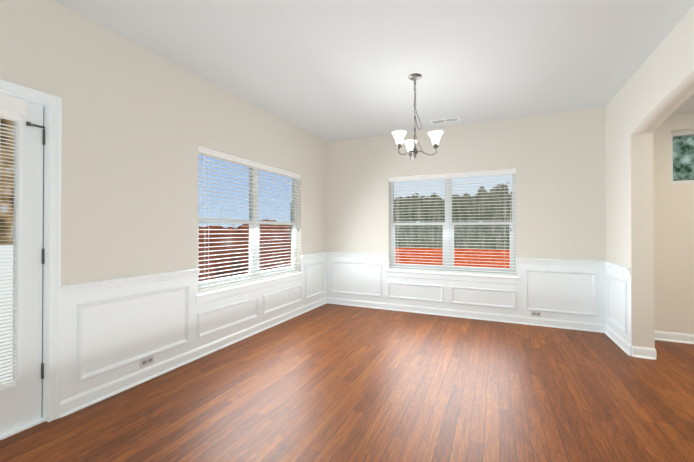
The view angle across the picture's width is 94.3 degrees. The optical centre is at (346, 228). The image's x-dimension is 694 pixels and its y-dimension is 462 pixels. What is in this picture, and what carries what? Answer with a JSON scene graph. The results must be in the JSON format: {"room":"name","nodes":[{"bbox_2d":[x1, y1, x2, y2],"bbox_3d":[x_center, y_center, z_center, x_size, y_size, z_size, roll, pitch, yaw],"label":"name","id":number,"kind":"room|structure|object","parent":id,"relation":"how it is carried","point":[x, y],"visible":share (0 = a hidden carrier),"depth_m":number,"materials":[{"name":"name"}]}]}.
{"room":"empty dining room","nodes":[
{"label":"empty dining room","id":0,"kind":"room"},
{"bbox_2d":[0,0,325,285],"bbox_3d":[-1.902,-0.124,2.320,0.150,2.740,7.370,0,0,25],"label":"wall","id":1,"kind":"structure","parent":0,"point":[140,124],"depth_m":2.56,"materials":[{"name":"white paint"}]},
{"bbox_2d":[0,93,44,434],"bbox_3d":[-2.163,0.215,1.682,0.108,2.026,0.917,0,0,25],"label":"patio door","id":2,"kind":"structure","parent":1,"relation":"in","point":[20,399],"depth_m":2.02,"materials":[{"name":"white paint"}]},
{"bbox_2d":[0,79,61,439],"bbox_3d":[-2.182,0.187,1.688,0.169,2.110,1.040,0,0,25],"label":"door frame","id":3,"kind":"structure","parent":1,"relation":"attached to","point":[51,104],"depth_m":2.09,"materials":[{"name":"white paint"}]},
{"bbox_2d":[77,285,188,381],"bbox_3d":[-1.666,0.792,2.616,0.019,0.532,0.885,0,0,25],"label":"trim","id":4,"kind":"structure","parent":1,"relation":"attached to","point":[80,376],"depth_m":2.44,"materials":[{"name":"white wood"}]},
{"bbox_2d":[60,252,327,417],"bbox_3d":[-1.123,0.823,3.781,0.041,0.865,3.655,0,0,25],"label":"wainscoting","id":5,"kind":"structure","parent":1,"relation":"attached to","point":[117,332],"depth_m":2.68,"materials":[{"name":"white paint"}]},
{"bbox_2d":[140,355,153,367],"bbox_3d":[-1.651,1.097,2.660,0.007,0.070,0.115,0,0,25],"label":"electrical outlet","id":6,"kind":"object","parent":5,"relation":"attached to","point":[146,361],"visible":1,"depth_m":2.65,"materials":[{"name":"white plastic"}]},
{"bbox_2d":[197,297,257,337],"bbox_3d":[-1.257,0.943,3.502,0.019,0.242,0.870,0,0,25],"label":"trim","id":7,"kind":"structure","parent":1,"relation":"attached to","point":[199,335],"depth_m":3.40,"materials":[{"name":"white wood"}]},
{"bbox_2d":[198,152,296,289],"bbox_3d":[-1.161,-0.088,4.002,0.066,1.450,1.825,0,0,25],"label":"window","id":8,"kind":"structure","parent":1,"relation":"in","point":[253,228],"depth_m":3.97,"materials":[{"name":"white plastic"}]},
{"bbox_2d":[198,145,300,292],"bbox_3d":[-1.091,-0.090,3.970,0.069,1.442,1.821,0,0,25],"label":"window blind","id":9,"kind":"object","parent":8,"relation":"attached to","point":[223,155],"visible":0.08,"depth_m":3.72,"materials":[{"name":"white plastic"}]},
{"bbox_2d":[194,272,304,304],"bbox_3d":[-1.074,0.690,3.957,0.103,0.105,1.915,0,0,25],"label":"trim","id":10,"kind":"structure","parent":1,"relation":"attached to","point":[215,294],"depth_m":3.66,"materials":[{"name":"white paint"}]},
{"bbox_2d":[263,285,301,314],"bbox_3d":[-0.854,0.949,4.379,0.019,0.242,0.870,0,0,25],"label":"trim","id":11,"kind":"structure","parent":1,"relation":"attached to","point":[268,311],"depth_m":4.31,"materials":[{"name":"white wood"}]},
{"bbox_2d":[305,261,323,299],"bbox_3d":[-0.508,0.809,5.132,0.019,0.532,0.585,0,0,25],"label":"trim","id":12,"kind":"structure","parent":1,"relation":"attached to","point":[309,264],"depth_m":5.08,"materials":[{"name":"white wood"}]},
{"bbox_2d":[0,303,693,461],"bbox_3d":[1.164,1.297,0.900,6.900,0.120,7.370,0,0,25],"label":"floor","id":13,"kind":"structure","parent":0,"point":[326,382],"depth_m":2.31,"materials":[{"name":"brown wood"}]},
{"bbox_2d":[54,0,693,141],"bbox_3d":[-0.081,-1.559,1.492,4.160,0.120,7.370,0,0,25],"label":"ceiling","id":14,"kind":"structure","parent":0,"point":[330,70],"depth_m":2.71,"materials":[{"name":"white paint"}]},
{"bbox_2d":[392,73,442,160],"bbox_3d":[0.708,-1.083,3.138,0.455,0.810,0.490,0,0,25],"label":"chandelier","id":15,"kind":"object","parent":14,"relation":"hanging from","point":[399,135],"visible":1,"depth_m":3.10,"materials":[{"name":"white glass"}]},
{"bbox_2d":[430,117,459,124],"bbox_3d":[1.341,-1.476,4.415,0.370,0.008,0.150,0,0,25],"label":"ceiling vent","id":16,"kind":"object","parent":14,"relation":"in","point":[447,120],"visible":0.98,"depth_m":4.40,"materials":[{"name":"white metal"}]},
{"bbox_2d":[326,106,605,275],"bbox_3d":[1.496,-0.108,4.731,4.010,2.740,0.150,0,0,25],"label":"wall","id":17,"kind":"structure","parent":0,"point":[557,160],"depth_m":4.29,"materials":[{"name":"white paint"}]},
{"bbox_2d":[331,261,381,296],"bbox_3d":[0.138,0.810,5.252,0.900,0.532,0.019,0,0,25],"label":"trim","id":18,"kind":"structure","parent":17,"relation":"attached to","point":[332,262],"depth_m":5.23,"materials":[{"name":"white wood"}]},
{"bbox_2d":[388,282,442,301],"bbox_3d":[1.019,0.952,4.846,0.830,0.242,0.019,0,0,25],"label":"trim","id":19,"kind":"structure","parent":17,"relation":"attached to","point":[423,299],"depth_m":4.83,"materials":[{"name":"white wood"}]},
{"bbox_2d":[390,174,515,273],"bbox_3d":[1.500,-0.083,4.762,1.770,1.450,0.066,0,0,25],"label":"window","id":20,"kind":"structure","parent":17,"relation":"in","point":[446,256],"depth_m":4.72,"materials":[{"name":"white plastic"}]},
{"bbox_2d":[389,168,515,275],"bbox_3d":[1.467,-0.085,4.691,1.766,1.442,0.069,0,0,25],"label":"window blind","id":21,"kind":"object","parent":20,"relation":"attached to","point":[499,172],"visible":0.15,"depth_m":4.64,"materials":[{"name":"white plastic"}]},
{"bbox_2d":[385,269,520,284],"bbox_3d":[1.460,0.694,4.669,1.860,0.105,0.103,0,0,25],"label":"trim","id":22,"kind":"structure","parent":17,"relation":"attached to","point":[487,278],"depth_m":4.59,"materials":[{"name":"white paint"}]},
{"bbox_2d":[328,252,599,331],"bbox_3d":[1.379,0.829,4.674,3.840,0.865,0.041,0,0,25],"label":"wainscoting","id":23,"kind":"structure","parent":17,"relation":"attached to","point":[553,291],"depth_m":4.43,"materials":[{"name":"white paint"}]},
{"bbox_2d":[531,311,540,316],"bbox_3d":[2.459,1.111,4.189,0.115,0.070,0.007,0,0,25],"label":"electrical outlet","id":24,"kind":"object","parent":23,"relation":"attached to","point":[536,313],"visible":1,"depth_m":4.18,"materials":[{"name":"white plastic"}]},
{"bbox_2d":[451,286,515,308],"bbox_3d":[1.870,0.949,4.454,0.825,0.242,0.019,0,0,25],"label":"trim","id":25,"kind":"structure","parent":17,"relation":"attached to","point":[452,287],"depth_m":4.44,"materials":[{"name":"white wood"}]},
{"bbox_2d":[525,269,595,315],"bbox_3d":[2.690,0.802,4.078,0.760,0.532,0.019,0,0,25],"label":"trim","id":26,"kind":"structure","parent":17,"relation":"attached to","point":[526,270],"depth_m":4.06,"materials":[{"name":"white wood"}]},
{"bbox_2d":[605,7,693,348],"bbox_3d":[1.732,-0.135,0.648,0.170,2.740,7.070,0,0,25],"label":"wall","id":27,"kind":"structure","parent":0,"point":[655,91],"depth_m":3.13,"materials":[{"name":"white paint"}]},
{"bbox_2d":[607,274,627,333],"bbox_3d":[2.952,0.798,3.531,0.019,0.532,0.600,0,0,25],"label":"trim","id":28,"kind":"structure","parent":27,"relation":"attached to","point":[625,329],"depth_m":3.42,"materials":[{"name":"white wood"}]},
{"bbox_2d":[600,261,635,356],"bbox_3d":[2.930,0.822,3.500,0.041,0.865,0.776,0,0,25],"label":"wainscoting","id":29,"kind":"structure","parent":27,"relation":"attached to","point":[623,340],"depth_m":3.52,"materials":[{"name":"white paint"}]},
{"bbox_2d":[636,346,656,359],"bbox_3d":[3.097,1.204,3.388,0.014,0.100,0.716,0,0,25],"label":"baseboard","id":30,"kind":"structure","parent":27,"relation":"attached to","point":[651,353],"depth_m":3.09,"materials":[{"name":"white paint"}]},
{"bbox_2d":[653,113,693,333],"bbox_3d":[4.533,-0.117,3.256,2.740,2.740,0.150,0,0,25],"label":"wall","id":31,"kind":"structure","parent":0,"point":[673,257],"depth_m":3.59,"materials":[{"name":"white paint"}]},
{"bbox_2d":[655,331,693,343],"bbox_3d":[4.428,1.203,3.199,2.590,0.100,0.026,0,0,25],"label":"baseboard","id":32,"kind":"structure","parent":31,"relation":"attached to","point":[659,335],"depth_m":3.56,"materials":[{"name":"white paint"}]},
{"bbox_2d":[671,130,693,183],"bbox_3d":[3.938,-0.795,3.570,0.600,0.600,0.062,0,0,25],"label":"window","id":33,"kind":"structure","parent":31,"relation":"in","point":[682,133],"depth_m":3.63,"materials":[{"name":"white plastic"}]},
{"bbox_2d":[669,93,693,115],"bbox_3d":[3.039,-1.459,0.017,2.740,0.340,7.300,0,0,25],"label":"ceiling","id":34,"kind":"structure","parent":0,"point":[686,106],"depth_m":3.37,"materials":[{"name":"white paint"}]},
{"label":"outside","id":35,"kind":"structure","parent":0,"visible":0},
{"bbox_2d":[0,118,290,384],"bbox_3d":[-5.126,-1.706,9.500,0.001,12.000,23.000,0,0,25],"label":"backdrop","id":36,"kind":"structure","parent":35,"point":[219,236],"depth_m":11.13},
{"bbox_2d":[291,135,693,267],"bbox_3d":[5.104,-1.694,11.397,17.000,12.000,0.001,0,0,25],"label":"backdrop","id":37,"kind":"structure","parent":35,"point":[680,160],"depth_m":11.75,"materials":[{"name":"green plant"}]}
]}

